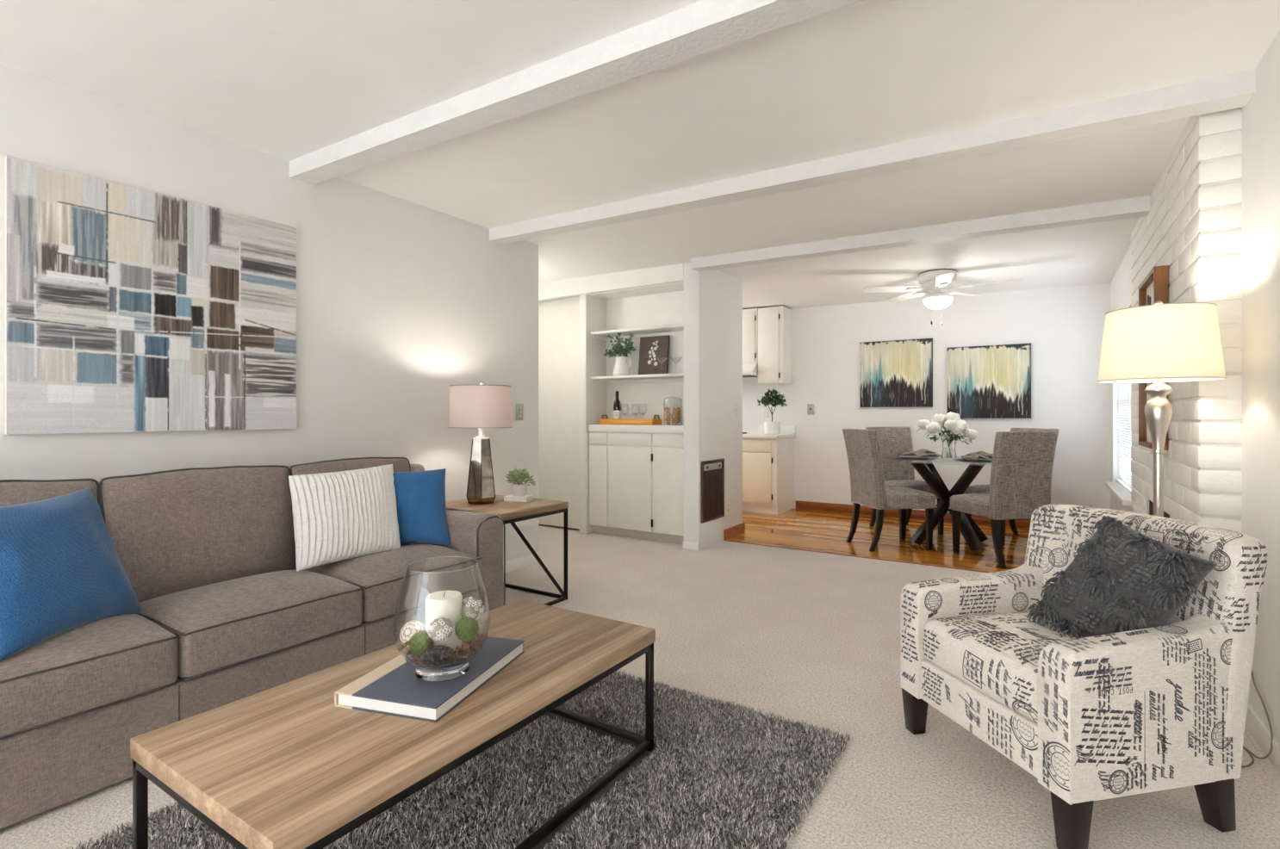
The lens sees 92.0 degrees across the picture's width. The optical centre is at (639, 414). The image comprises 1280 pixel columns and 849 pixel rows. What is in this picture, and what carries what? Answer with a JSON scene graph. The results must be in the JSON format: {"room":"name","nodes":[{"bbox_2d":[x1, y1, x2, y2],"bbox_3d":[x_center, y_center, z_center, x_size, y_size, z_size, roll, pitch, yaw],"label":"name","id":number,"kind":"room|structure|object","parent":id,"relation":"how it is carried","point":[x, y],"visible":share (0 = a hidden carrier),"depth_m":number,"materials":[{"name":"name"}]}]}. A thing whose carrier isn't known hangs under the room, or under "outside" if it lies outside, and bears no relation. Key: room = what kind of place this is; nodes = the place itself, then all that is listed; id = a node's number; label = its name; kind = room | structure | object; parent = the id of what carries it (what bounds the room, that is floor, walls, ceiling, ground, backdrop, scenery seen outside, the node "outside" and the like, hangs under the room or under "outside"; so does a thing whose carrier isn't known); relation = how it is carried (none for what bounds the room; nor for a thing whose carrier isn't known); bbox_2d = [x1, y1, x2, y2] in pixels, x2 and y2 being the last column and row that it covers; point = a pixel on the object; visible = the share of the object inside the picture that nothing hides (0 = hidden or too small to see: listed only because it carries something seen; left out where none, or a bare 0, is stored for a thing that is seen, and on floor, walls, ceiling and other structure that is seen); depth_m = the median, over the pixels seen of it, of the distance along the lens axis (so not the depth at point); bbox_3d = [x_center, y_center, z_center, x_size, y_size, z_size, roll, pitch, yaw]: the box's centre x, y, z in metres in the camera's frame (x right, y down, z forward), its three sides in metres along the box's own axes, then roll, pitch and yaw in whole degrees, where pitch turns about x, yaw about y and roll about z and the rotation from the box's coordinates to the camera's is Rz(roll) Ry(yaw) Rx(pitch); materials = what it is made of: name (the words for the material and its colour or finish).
{"room":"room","nodes":[
{"label":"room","id":0,"kind":"room"},
{"bbox_2d":[0,63,538,562],"bbox_3d":[-3.028,-0.110,1.414,0.120,2.520,8.080,0,0,33],"label":"wall","id":1,"kind":"structure","parent":0,"point":[400,302],"depth_m":3.42,"materials":[{"name":"paint"}]},
{"bbox_2d":[4,155,296,434],"bbox_3d":[-2.072,-0.444,2.745,0.032,1.037,1.062,0,0,33],"label":"abstract painting","id":2,"kind":"object","parent":1,"relation":"attached to","point":[127,308],"visible":1,"depth_m":2.62,"materials":[{"name":"fabric"}]},
{"bbox_2d":[515,403,523,420],"bbox_3d":[-0.890,-0.015,4.588,0.016,0.120,0.075,0,0,33],"label":"light switch","id":3,"kind":"object","parent":1,"relation":"attached to","point":[519,407],"visible":1,"depth_m":4.58,"materials":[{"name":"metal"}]},
{"bbox_2d":[503,552,540,574],"bbox_3d":[-2.972,1.107,1.378,0.013,0.085,8.080,0,0,33],"label":"baseboard","id":4,"kind":"structure","parent":1,"relation":"attached to","point":[525,562],"depth_m":4.59,"materials":[{"name":"paint"}]},
{"bbox_2d":[511,483,527,496],"bbox_3d":[-0.759,0.477,3.894,0.096,0.072,0.096,0,0,33],"label":"pot","id":5,"kind":"object","parent":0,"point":[518,489],"depth_m":3.86,"materials":[{"name":"ceramic"}]},
{"bbox_2d":[538,263,683,301],"bbox_3d":[-0.461,-1.260,5.881,2.029,0.220,0.070,0,0,33],"label":"wall","id":6,"kind":"structure","parent":0,"point":[674,273],"depth_m":5.71,"materials":[{"name":"paint"}]},
{"bbox_2d":[538,296,579,528],"bbox_3d":[-0.888,-0.015,6.274,0.845,2.290,0.037,0,0,33],"label":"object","id":7,"kind":"structure","parent":6,"relation":"in","point":[558,319],"depth_m":6.21,"materials":[{"name":"paint"}]},
{"bbox_2d":[540,290,683,425],"bbox_3d":[-0.439,-0.120,6.375,2.529,2.540,0.178,0,0,33],"label":"wall","id":8,"kind":"structure","parent":0,"point":[663,308],"depth_m":5.95,"materials":[{"name":"paint"}]},
{"bbox_2d":[579,294,606,534],"bbox_3d":[-0.460,-0.005,6.084,0.080,2.310,0.330,0,0,33],"label":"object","id":9,"kind":"structure","parent":8,"relation":"attached to","point":[593,310],"depth_m":5.96,"materials":[{"name":"paint"}]},
{"bbox_2d":[588,282,683,299],"bbox_3d":[0.037,-1.168,5.780,1.083,0.044,0.300,0,0,33],"label":"trim","id":10,"kind":"structure","parent":8,"relation":"attached to","point":[680,286],"depth_m":5.77,"materials":[{"name":"paint"}]},
{"bbox_2d":[590,323,683,341],"bbox_3d":[0.043,-0.765,5.796,1.063,0.060,0.264,0,0,33],"label":"wall shelf","id":11,"kind":"object","parent":8,"relation":"attached to","point":[671,330],"visible":0.65,"depth_m":5.80,"materials":[{"name":"paint"}]},
{"bbox_2d":[590,372,683,384],"bbox_3d":[0.043,-0.332,5.796,1.063,0.060,0.264,0,0,33],"label":"wall shelf","id":12,"kind":"object","parent":8,"relation":"attached to","point":[677,376],"visible":0.71,"depth_m":5.84,"materials":[{"name":"paint"}]},
{"bbox_2d":[612,356,631,375],"bbox_3d":[-0.178,-0.455,5.907,0.163,0.185,0.163,0,0,-18],"label":"pitcher","id":13,"kind":"object","parent":12,"relation":"on","point":[621,368],"visible":0.88,"depth_m":5.85,"materials":[{"name":"white ceramic"}]},
{"bbox_2d":[603,332,635,358],"bbox_3d":[-0.184,-0.606,5.918,0.366,0.389,0.162,0,0,33],"label":"leafy branches","id":14,"kind":"object","parent":13,"relation":"in","point":[618,348],"visible":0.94,"depth_m":5.88,"materials":[{"name":"green plant"}]},
{"bbox_2d":[638,335,669,374],"bbox_3d":[0.129,-0.547,5.821,0.315,0.375,0.059,0,0,33],"label":"canvas","id":15,"kind":"object","parent":12,"relation":"on","point":[651,348],"visible":0.94,"depth_m":5.81,"materials":[{"name":"fabric"}]},
{"bbox_2d":[0,0,1279,309],"bbox_3d":[-1.038,-1.345,2.371,5.880,0.210,12.090,0,0,33],"label":"ceiling","id":16,"kind":"structure","parent":0,"point":[288,80],"depth_m":2.51,"materials":[{"name":"paint"}]},
{"bbox_2d":[289,0,863,185],"bbox_3d":[-0.139,-1.241,2.178,3.898,0.168,0.128,0,0,33],"label":"ceiling beam","id":17,"kind":"structure","parent":16,"relation":"attached to","point":[701,27],"depth_m":2.20,"materials":[{"name":"paint"}]},
{"bbox_2d":[489,68,1255,244],"bbox_3d":[0.609,-1.242,3.332,3.898,0.169,0.129,0,0,33],"label":"ceiling beam","id":18,"kind":"structure","parent":16,"relation":"attached to","point":[1236,90],"depth_m":2.81,"materials":[{"name":"paint"}]},
{"bbox_2d":[690,195,1151,271],"bbox_3d":[1.704,-1.235,4.368,2.970,0.154,0.130,0,0,33],"label":"ceiling beam","id":19,"kind":"structure","parent":16,"relation":"attached to","point":[1136,207],"depth_m":4.11,"materials":[{"name":"paint"}]},
{"bbox_2d":[863,268,1023,325],"bbox_3d":[2.684,-1.018,5.490,1.227,0.492,1.250,0,0,33],"label":"ceiling fan","id":20,"kind":"object","parent":16,"relation":"hanging from","point":[936,283],"visible":1,"depth_m":5.46,"materials":[{"name":"metal"}]},
{"bbox_2d":[0,508,1279,848],"bbox_3d":[-1.038,1.210,2.370,5.880,0.120,12.090,0,0,33],"label":"floor","id":21,"kind":"structure","parent":0,"point":[808,636],"depth_m":2.71,"materials":[{"name":"beige carpet"}]},
{"bbox_2d":[0,457,505,829],"bbox_3d":[-1.677,0.678,2.517,0.848,0.914,2.320,0,0,33],"label":"sofa","id":22,"kind":"object","parent":21,"relation":"on","point":[207,556],"visible":0.76,"depth_m":2.30,"materials":[{"name":"beige fabric"}]},
{"bbox_2d":[0,480,97,506],"bbox_3d":[-2.206,0.481,2.025,0.266,0.508,0.674,-11,-6,32],"label":"cushion","id":23,"kind":"object","parent":22,"relation":"on","point":[12,493],"depth_m":2.13,"materials":[{"name":"beige fabric"}]},
{"bbox_2d":[0,487,142,661],"bbox_3d":[-1.863,0.476,1.934,0.260,0.437,0.483,0,0,6],"label":"throw pillow","id":24,"kind":"object","parent":22,"relation":"on","point":[61,568],"visible":0.99,"depth_m":1.90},
{"bbox_2d":[0,614,177,737],"bbox_3d":[-1.899,0.775,1.892,0.541,0.228,0.652,0,0,33],"label":"seat cushion","id":25,"kind":"object","parent":22,"relation":"on","point":[98,667],"depth_m":1.84,"materials":[{"name":"beige fabric"}]},
{"bbox_2d":[96,466,296,602],"bbox_3d":[-1.834,0.481,2.599,0.266,0.508,0.699,-11,-6,32],"label":"cushion","id":26,"kind":"object","parent":22,"relation":"on","point":[176,531],"depth_m":2.48,"materials":[{"name":"beige fabric"}]},
{"bbox_2d":[138,569,362,680],"bbox_3d":[-1.541,0.775,2.444,0.541,0.228,0.652,0,0,33],"label":"seat cushion","id":27,"kind":"object","parent":22,"relation":"on","point":[224,623],"depth_m":2.29,"materials":[{"name":"beige fabric"}]},
{"bbox_2d":[288,464,400,571],"bbox_3d":[-1.378,0.468,2.934,0.256,0.416,0.606,0,0,33],"label":"throw pillow","id":28,"kind":"object","parent":22,"relation":"on","point":[348,514],"visible":0.98,"depth_m":2.84,"materials":[{"name":"white fabric"}]},
{"bbox_2d":[286,458,416,546],"bbox_3d":[-1.467,0.481,3.162,0.268,0.506,0.652,-11,-6,32],"label":"cushion","id":29,"kind":"object","parent":22,"relation":"on","point":[399,464],"depth_m":3.07,"materials":[{"name":"beige fabric"}]},
{"bbox_2d":[304,544,481,621],"bbox_3d":[-1.185,0.774,2.994,0.541,0.228,0.652,0,0,33],"label":"seat cushion","id":30,"kind":"object","parent":22,"relation":"on","point":[379,577],"depth_m":2.81,"materials":[{"name":"beige fabric"}]},
{"bbox_2d":[392,468,450,544],"bbox_3d":[-1.211,0.485,3.197,0.448,0.390,0.173,0,0,-15],"label":"throw pillow","id":31,"kind":"object","parent":22,"relation":"on","point":[419,495],"visible":0.5,"depth_m":3.17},
{"bbox_2d":[66,671,851,848],"bbox_3d":[-0.551,1.134,1.613,1.596,0.031,2.383,0,0,33],"label":"shag rug","id":32,"kind":"object","parent":21,"relation":"on","point":[717,774],"visible":0.52,"depth_m":1.87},
{"bbox_2d":[130,599,655,848],"bbox_3d":[-0.548,0.934,1.747,0.624,0.408,1.250,0,0,33],"label":"coffee table","id":33,"kind":"object","parent":32,"relation":"on","point":[282,767],"visible":0.98,"depth_m":1.41,"materials":[{"name":"brown wood"}]},
{"bbox_2d":[334,635,524,722],"bbox_3d":[-0.559,0.712,1.719,0.295,0.036,0.452,0,0,16],"label":"book","id":34,"kind":"object","parent":33,"relation":"on","point":[393,688],"visible":0.77,"depth_m":1.58,"materials":[{"name":"paper"}]},
{"bbox_2d":[392,556,490,682],"bbox_3d":[-0.533,0.548,1.668,0.249,0.291,0.249,0,0,33],"label":"hurricane vase","id":35,"kind":"object","parent":34,"relation":"on","point":[447,672],"visible":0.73,"depth_m":1.62,"materials":[{"name":"clear glass"}]},
{"bbox_2d":[398,620,425,647],"bbox_3d":[-0.611,0.594,1.667,0.074,0.073,0.073,0,0,33],"label":"decorative ball","id":36,"kind":"object","parent":35,"relation":"in","point":[412,627],"visible":0.7,"depth_m":1.65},
{"bbox_2d":[421,645,453,664],"bbox_3d":[-0.521,0.619,1.588,0.080,0.050,0.050,0,0,0],"label":"pine cone","id":37,"kind":"object","parent":35,"relation":"in","point":[444,654],"visible":0.95,"depth_m":1.58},
{"bbox_2d":[427,615,453,642],"bbox_3d":[-0.520,0.562,1.615,0.067,0.066,0.066,0,0,-10],"label":"decorative ball","id":38,"kind":"object","parent":35,"relation":"in","point":[441,628],"visible":1,"depth_m":1.59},
{"bbox_2d":[397,633,485,671],"bbox_3d":[-0.532,0.631,1.665,0.222,0.067,0.221,0,0,33],"label":"potpourri","id":39,"kind":"object","parent":35,"relation":"in","point":[465,648],"visible":0.44,"depth_m":1.62},
{"bbox_2d":[407,630,434,657],"bbox_3d":[-0.569,0.597,1.606,0.066,0.066,0.066,0,0,33],"label":"moss ball","id":40,"kind":"object","parent":39,"relation":"on","point":[421,641],"visible":0.88,"depth_m":1.59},
{"bbox_2d":[454,615,479,642],"bbox_3d":[-0.461,0.572,1.646,0.066,0.066,0.066,0,0,33],"label":"moss ball","id":41,"kind":"object","parent":39,"relation":"on","point":[467,628],"visible":1,"depth_m":1.63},
{"bbox_2d":[425,590,462,652],"bbox_3d":[-0.533,0.560,1.680,0.096,0.156,0.096,0,0,33],"label":"pillar candle","id":42,"kind":"object","parent":35,"relation":"in","point":[448,604],"visible":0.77,"depth_m":1.65,"materials":[{"name":"white wax"}]},
{"bbox_2d":[461,596,484,621],"bbox_3d":[-0.464,0.537,1.704,0.067,0.066,0.064,0,0,33],"label":"decorative ball","id":43,"kind":"object","parent":35,"relation":"in","point":[472,607],"visible":0.76,"depth_m":1.68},
{"bbox_2d":[445,494,568,605],"bbox_3d":[-0.874,0.847,3.772,0.650,0.607,0.580,0,0,33],"label":"end table","id":44,"kind":"object","parent":21,"relation":"on","point":[511,512],"visible":0.38,"depth_m":3.69,"materials":[{"name":"brown wood"}]},
{"bbox_2d":[448,381,512,504],"bbox_3d":[-0.976,0.171,3.790,0.380,0.745,0.380,0,0,33],"label":"table lamp","id":45,"kind":"object","parent":44,"relation":"on","point":[481,406],"visible":1,"depth_m":3.68,"materials":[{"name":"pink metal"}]},
{"bbox_2d":[503,494,533,502],"bbox_3d":[-0.763,0.528,3.897,0.150,0.030,0.110,0,0,13],"label":"book","id":46,"kind":"object","parent":44,"relation":"on","point":[526,498],"visible":0.98,"depth_m":3.85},
{"bbox_2d":[504,468,535,496],"bbox_3d":[-0.755,0.422,3.893,0.212,0.182,0.210,0,0,-15],"label":"potted succulent","id":47,"kind":"object","parent":46,"relation":"on","point":[519,488],"visible":1,"depth_m":3.86,"materials":[{"name":"green plant"}]},
{"bbox_2d":[589,431,683,544],"bbox_3d":[0.030,0.659,5.779,1.065,0.982,0.308,0,0,33],"label":"base cabinet","id":48,"kind":"object","parent":21,"relation":"on","point":[636,479],"visible":0.84,"depth_m":5.65,"materials":[{"name":"paint"}]},
{"bbox_2d":[589,424,683,433],"bbox_3d":[0.034,0.134,5.774,1.052,0.067,0.311,0,0,33],"label":"countertop","id":49,"kind":"structure","parent":48,"relation":"on","point":[604,428],"depth_m":5.63,"materials":[{"name":"white laminate"}]},
{"bbox_2d":[598,415,661,425],"bbox_3d":[-0.095,0.053,5.829,0.602,0.094,0.170,0,0,33],"label":"wooden tray","id":50,"kind":"object","parent":49,"relation":"on","point":[604,420],"visible":1,"depth_m":5.73,"materials":[{"name":"brown wood"}]},
{"bbox_2d":[613,391,621,419],"bbox_3d":[-0.218,-0.065,5.915,0.076,0.313,0.077,0,0,33],"label":"wine bottle","id":51,"kind":"object","parent":50,"relation":"in","point":[617,405],"visible":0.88,"depth_m":5.89,"materials":[{"name":"black glass"}]},
{"bbox_2d":[663,396,682,424],"bbox_3d":[0.295,-0.065,5.576,0.168,0.329,0.168,0,0,33],"label":"glass jar","id":52,"kind":"object","parent":49,"relation":"on","point":[671,396],"visible":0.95,"depth_m":5.55,"materials":[{"name":"clear glass"}]},
{"bbox_2d":[664,406,681,425],"bbox_3d":[0.297,0.017,5.574,0.157,0.168,0.156,0,0,-31],"label":"cork","id":53,"kind":"object","parent":52,"relation":"in","point":[672,414],"visible":1,"depth_m":5.53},
{"bbox_2d":[742,437,794,514],"bbox_3d":[1.529,0.714,7.406,0.440,0.872,0.605,0,0,33],"label":"base cabinet","id":54,"kind":"object","parent":21,"relation":"on","point":[767,463],"visible":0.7,"depth_m":7.17,"materials":[{"name":"paint"}]},
{"bbox_2d":[742,425,795,438],"bbox_3d":[1.526,0.208,7.393,0.470,0.137,0.629,0,0,33],"label":"countertop","id":55,"kind":"structure","parent":54,"relation":"on","point":[786,431],"depth_m":7.40,"materials":[{"name":"white laminate"}]},
{"bbox_2d":[757,389,787,434],"bbox_3d":[1.560,-0.034,7.304,0.361,0.545,0.232,0,0,33],"label":"potted tree","id":56,"kind":"object","parent":55,"relation":"on","point":[770,428],"visible":1,"depth_m":7.26,"materials":[{"name":"green plant"}]},
{"bbox_2d":[842,428,937,552],"bbox_3d":[2.174,0.640,5.419,0.627,1.020,0.497,0,0,-9],"label":"dining chair","id":57,"kind":"object","parent":21,"relation":"on","point":[862,445],"visible":1,"depth_m":5.25,"materials":[{"name":"grey fabric"}]},
{"bbox_2d":[865,426,944,536],"bbox_3d":[2.615,0.640,6.106,0.497,1.020,0.627,0,0,-12],"label":"dining chair","id":58,"kind":"object","parent":21,"relation":"on","point":[893,441],"visible":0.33,"depth_m":6.27,"materials":[{"name":"fabric"}]},
{"bbox_2d":[884,455,992,550],"bbox_3d":[2.758,0.774,5.517,1.100,0.749,1.100,0,0,33],"label":"dining table","id":59,"kind":"object","parent":21,"relation":"on","point":[972,533],"visible":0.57,"depth_m":5.44,"materials":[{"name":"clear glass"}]},
{"bbox_2d":[940,437,956,459],"bbox_3d":[2.758,0.305,5.517,0.136,0.190,0.136,0,0,33],"label":"flower vase","id":60,"kind":"object","parent":59,"relation":"on","point":[941,438],"visible":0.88,"depth_m":5.54,"materials":[{"name":"clear glass"}]},
{"bbox_2d":[917,419,951,457],"bbox_3d":[2.623,0.217,5.510,0.305,0.343,0.119,0,0,19],"label":"stem","id":61,"kind":"object","parent":60,"relation":"in","point":[922,424],"visible":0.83,"depth_m":5.51,"materials":[{"name":"white plant"}]},
{"bbox_2d":[925,422,949,447],"bbox_3d":[2.650,0.233,5.492,0.260,0.312,0.124,0,0,-30],"label":"stem","id":62,"kind":"object","parent":60,"relation":"in","point":[932,427],"visible":1,"depth_m":5.43,"materials":[{"name":"white plant"}]},
{"bbox_2d":[932,414,951,443],"bbox_3d":[2.720,0.192,5.549,0.179,0.392,0.159,0,0,33],"label":"stem","id":63,"kind":"object","parent":60,"relation":"in","point":[940,419],"visible":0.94,"depth_m":5.53,"materials":[{"name":"white plant"}]},
{"bbox_2d":[943,419,961,441],"bbox_3d":[2.753,0.216,5.448,0.135,0.344,0.160,0,0,18],"label":"stem","id":64,"kind":"object","parent":60,"relation":"in","point":[949,425],"visible":0.95,"depth_m":5.40,"materials":[{"name":"white plant"}]},
{"bbox_2d":[944,422,964,445],"bbox_3d":[2.775,0.232,5.447,0.116,0.312,0.174,0,0,-21],"label":"stem","id":65,"kind":"object","parent":60,"relation":"in","point":[960,428],"visible":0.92,"depth_m":5.38,"materials":[{"name":"white plant"}]},
{"bbox_2d":[949,428,977,447],"bbox_3d":[2.851,0.259,5.453,0.238,0.260,0.134,0,0,4],"label":"stem","id":66,"kind":"object","parent":60,"relation":"in","point":[968,433],"visible":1,"depth_m":5.43,"materials":[{"name":"white plant"}]},
{"bbox_2d":[948,431,1058,568],"bbox_3d":[2.868,0.640,4.912,0.497,1.020,0.627,0,0,-8],"label":"dining chair","id":67,"kind":"object","parent":21,"relation":"on","point":[1022,466],"visible":0.92,"depth_m":4.67,"materials":[{"name":"fabric"}]},
{"bbox_2d":[963,428,1059,546],"bbox_3d":[3.367,0.640,5.643,0.627,1.020,0.497,0,0,-12],"label":"dining chair","id":68,"kind":"object","parent":21,"relation":"on","point":[977,488],"visible":0.12,"depth_m":5.65,"materials":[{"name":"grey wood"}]},
{"bbox_2d":[900,504,1267,848],"bbox_3d":[1.370,0.742,1.996,0.723,0.816,0.717,0,0,-12],"label":"armchair","id":69,"kind":"object","parent":21,"relation":"on","point":[1164,707],"visible":0.9,"depth_m":1.70,"materials":[{"name":"fabric"}]},
{"bbox_2d":[900,589,918,683],"bbox_3d":[0.972,0.791,2.216,0.013,0.329,0.096,0,0,-12],"label":"print","id":70,"kind":"object","parent":69,"relation":"attached to","point":[909,597],"depth_m":2.22,"materials":[{"name":"grey"}]},
{"bbox_2d":[912,571,1019,588],"bbox_3d":[1.192,0.605,2.263,0.419,0.027,0.072,0,0,-12],"label":"print","id":71,"kind":"object","parent":69,"relation":"on","point":[1002,579],"depth_m":2.25,"materials":[{"name":"grey"}]},
{"bbox_2d":[920,666,1037,770],"bbox_3d":[1.037,0.929,1.920,0.007,0.138,0.492,0,0,-12],"label":"print","id":72,"kind":"object","parent":69,"relation":"attached to","point":[1015,736],"depth_m":1.88,"materials":[{"name":"grey"}]},
{"bbox_2d":[923,629,1037,722],"bbox_3d":[1.031,0.788,1.920,0.029,0.137,0.478,0,0,-14],"label":"print","id":73,"kind":"object","parent":69,"relation":"on","point":[1004,681],"depth_m":1.86,"materials":[{"name":"grey"}]},
{"bbox_2d":[924,573,1037,618],"bbox_3d":[1.228,0.655,2.233,0.471,0.133,0.023,0,0,-12],"label":"print","id":74,"kind":"object","parent":69,"relation":"attached to","point":[1012,593],"depth_m":2.23,"materials":[{"name":"grey"}]},
{"bbox_2d":[932,611,1072,673],"bbox_3d":[1.265,0.712,1.979,0.477,0.053,0.476,0,0,-12],"label":"print","id":75,"kind":"object","parent":69,"relation":"attached to","point":[1003,642],"depth_m":1.95,"materials":[{"name":"grey"}]},
{"bbox_2d":[923,611,1083,722],"bbox_3d":[1.267,0.772,1.975,0.511,0.172,0.490,0,0,-12],"label":"seat cushion","id":76,"kind":"object","parent":69,"relation":"on","point":[992,656],"depth_m":1.91,"materials":[{"name":"fabric"}]},
{"bbox_2d":[1041,647,1070,792],"bbox_3d":[1.098,0.809,1.626,0.014,0.374,0.090,0,0,-12],"label":"print","id":77,"kind":"object","parent":69,"relation":"on","point":[1055,661],"depth_m":1.62,"materials":[{"name":"grey"}]},
{"bbox_2d":[1055,625,1187,652],"bbox_3d":[1.312,0.606,1.678,0.392,0.028,0.082,0,0,-12],"label":"print","id":78,"kind":"object","parent":69,"relation":"attached to","point":[1164,638],"depth_m":1.65,"materials":[{"name":"grey"}]},
{"bbox_2d":[1026,515,1217,639],"bbox_3d":[1.433,0.530,1.866,0.205,0.430,0.472,0,0,-22],"label":"throw pillow","id":79,"kind":"object","parent":69,"relation":"on","point":[1122,579],"visible":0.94,"depth_m":1.81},
{"bbox_2d":[1025,505,1230,624],"bbox_3d":[1.579,0.529,2.044,0.122,0.386,0.671,0,0,-12],"label":"print","id":80,"kind":"object","parent":69,"relation":"attached to","point":[1056,532],"depth_m":1.98,"materials":[{"name":"grey"}]},
{"bbox_2d":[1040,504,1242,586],"bbox_3d":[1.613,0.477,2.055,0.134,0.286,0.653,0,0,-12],"label":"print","id":81,"kind":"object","parent":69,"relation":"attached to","point":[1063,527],"depth_m":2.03,"materials":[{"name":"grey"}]},
{"bbox_2d":[1071,623,1235,795],"bbox_3d":[1.379,0.772,1.648,0.560,0.440,0.016,0,0,-12],"label":"print","id":82,"kind":"object","parent":69,"relation":"attached to","point":[1157,712],"depth_m":1.64,"materials":[{"name":"grey"}]},
{"bbox_2d":[1222,541,1267,632],"bbox_3d":[1.676,0.476,1.714,0.141,0.240,0.037,0,0,-12],"label":"print","id":83,"kind":"object","parent":69,"relation":"attached to","point":[1244,563],"depth_m":1.70,"materials":[{"name":"grey"}]},
{"bbox_2d":[1096,300,1273,767],"bbox_3d":[2.005,0.359,2.282,0.377,1.582,0.529,0,0,-27],"label":"floor lamp","id":84,"kind":"object","parent":21,"relation":"on","point":[1159,343],"visible":0.8,"depth_m":2.24,"materials":[{"name":"fabric"}]},
{"bbox_2d":[683,262,742,549],"bbox_3d":[0.682,-0.120,5.640,0.150,2.540,0.908,0,0,33],"label":"wall","id":85,"kind":"structure","parent":0,"point":[713,298],"depth_m":5.39,"materials":[{"name":"paint"}]},
{"bbox_2d":[683,541,699,550],"bbox_3d":[0.432,1.120,5.255,0.154,0.060,0.013,0,0,33],"label":"trim","id":86,"kind":"structure","parent":85,"relation":"attached to","point":[687,545],"depth_m":5.25,"materials":[{"name":"paint"}]},
{"bbox_2d":[700,458,724,523],"bbox_3d":[0.641,0.664,5.421,0.019,0.524,0.444,0,0,33],"label":"wall heater","id":87,"kind":"object","parent":85,"relation":"attached to","point":[712,471],"visible":1,"depth_m":5.41,"materials":[{"name":"metal"}]},
{"bbox_2d":[723,522,745,540],"bbox_3d":[0.826,1.100,5.848,0.166,0.100,0.434,0,0,33],"label":"baseboard","id":88,"kind":"structure","parent":85,"relation":"attached to","point":[733,531],"depth_m":5.78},
{"bbox_2d":[725,540,994,572],"bbox_3d":[2.018,1.147,4.814,2.950,0.006,0.025,0,0,33],"label":"trim","id":89,"kind":"structure","parent":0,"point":[725,540],"depth_m":4.94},
{"bbox_2d":[742,283,1110,512],"bbox_3d":[2.171,-0.120,7.423,5.770,2.540,0.120,0,0,33],"label":"wall","id":90,"kind":"structure","parent":0,"point":[1064,326],"depth_m":6.61,"materials":[{"name":"paint"}]},
{"bbox_2d":[742,308,758,363],"bbox_3d":[1.148,-0.951,7.813,0.828,0.661,0.337,0,0,33],"label":"upper cabinet","id":91,"kind":"object","parent":90,"relation":"attached to","point":[749,317],"visible":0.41,"depth_m":7.49,"materials":[{"name":"paint"}]},
{"bbox_2d":[742,363,758,378],"bbox_3d":[1.115,-0.541,7.761,0.820,0.154,0.459,0,0,33],"label":"range hood","id":92,"kind":"object","parent":91,"relation":"attached to","point":[748,369],"visible":0.24,"depth_m":7.44,"materials":[{"name":"paint"}]},
{"bbox_2d":[758,305,792,385],"bbox_3d":[1.635,-0.823,7.497,0.320,0.906,0.337,0,0,33],"label":"upper cabinet","id":93,"kind":"object","parent":90,"relation":"attached to","point":[774,323],"visible":1,"depth_m":7.36,"materials":[{"name":"paint"}]},
{"bbox_2d":[860,338,932,407],"bbox_3d":[2.849,-0.451,6.891,0.757,0.742,0.034,0,0,33],"label":"painting","id":94,"kind":"object","parent":90,"relation":"attached to","point":[894,373],"visible":1,"depth_m":6.87,"materials":[{"name":"fabric"}]},
{"bbox_2d":[795,500,1031,528],"bbox_3d":[3.177,1.100,6.690,3.055,0.100,0.016,0,0,33],"label":"baseboard","id":95,"kind":"structure","parent":90,"relation":"attached to","point":[916,514],"depth_m":6.95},
{"bbox_2d":[946,343,1031,418],"bbox_3d":[3.603,-0.334,6.402,0.758,0.752,0.034,0,0,33],"label":"painting","id":96,"kind":"object","parent":90,"relation":"attached to","point":[985,382],"visible":0.96,"depth_m":6.38,"materials":[{"name":"fabric"}]},
{"bbox_2d":[1110,244,1132,512],"bbox_3d":[3.986,-0.110,5.025,0.115,2.520,1.930,0,0,33],"label":"wall","id":97,"kind":"structure","parent":0,"point":[1121,296],"depth_m":5.49,"materials":[{"name":"paint"}]},
{"bbox_2d":[1105,401,1131,505],"bbox_3d":[3.967,-0.069,5.068,0.145,1.463,1.460,0,0,33],"label":"window","id":98,"kind":"structure","parent":97,"relation":"in","point":[1121,493],"depth_m":5.24,"materials":[{"name":"paint"}]},
{"bbox_2d":[1115,383,1130,494],"bbox_3d":[3.977,-0.087,5.061,0.040,1.385,1.320,0,0,33],"label":"window blind","id":99,"kind":"object","parent":98,"relation":"attached to","point":[1124,389],"visible":0.44,"depth_m":5.13,"materials":[{"name":"plastic"}]},
{"bbox_2d":[1130,107,1242,533],"bbox_3d":[2.898,-0.110,3.284,0.249,2.520,2.176,0,0,33],"label":"brick wall","id":100,"kind":"structure","parent":0,"point":[1192,226],"depth_m":2.44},
{"bbox_2d":[1138,265,1168,450],"bbox_3d":[2.698,-0.275,3.256,0.053,0.900,0.572,0,0,33],"label":"framed picture","id":101,"kind":"object","parent":100,"relation":"attached to","point":[1154,287],"visible":0.42,"depth_m":3.33,"materials":[{"name":"brown wood"}]},
{"bbox_2d":[1241,29,1279,745],"bbox_3d":[0.260,-0.110,-0.901,0.120,2.520,7.770,0,0,33],"label":"wall","id":102,"kind":"structure","parent":0,"point":[1260,118],"depth_m":2.15,"materials":[{"name":"paint"}]},
{"bbox_2d":[1245,702,1279,776],"bbox_3d":[0.196,1.107,-0.878,0.013,0.085,7.740,0,0,33],"label":"baseboard","id":103,"kind":"structure","parent":102,"relation":"attached to","point":[1258,729],"depth_m":2.11,"materials":[{"name":"paint"}]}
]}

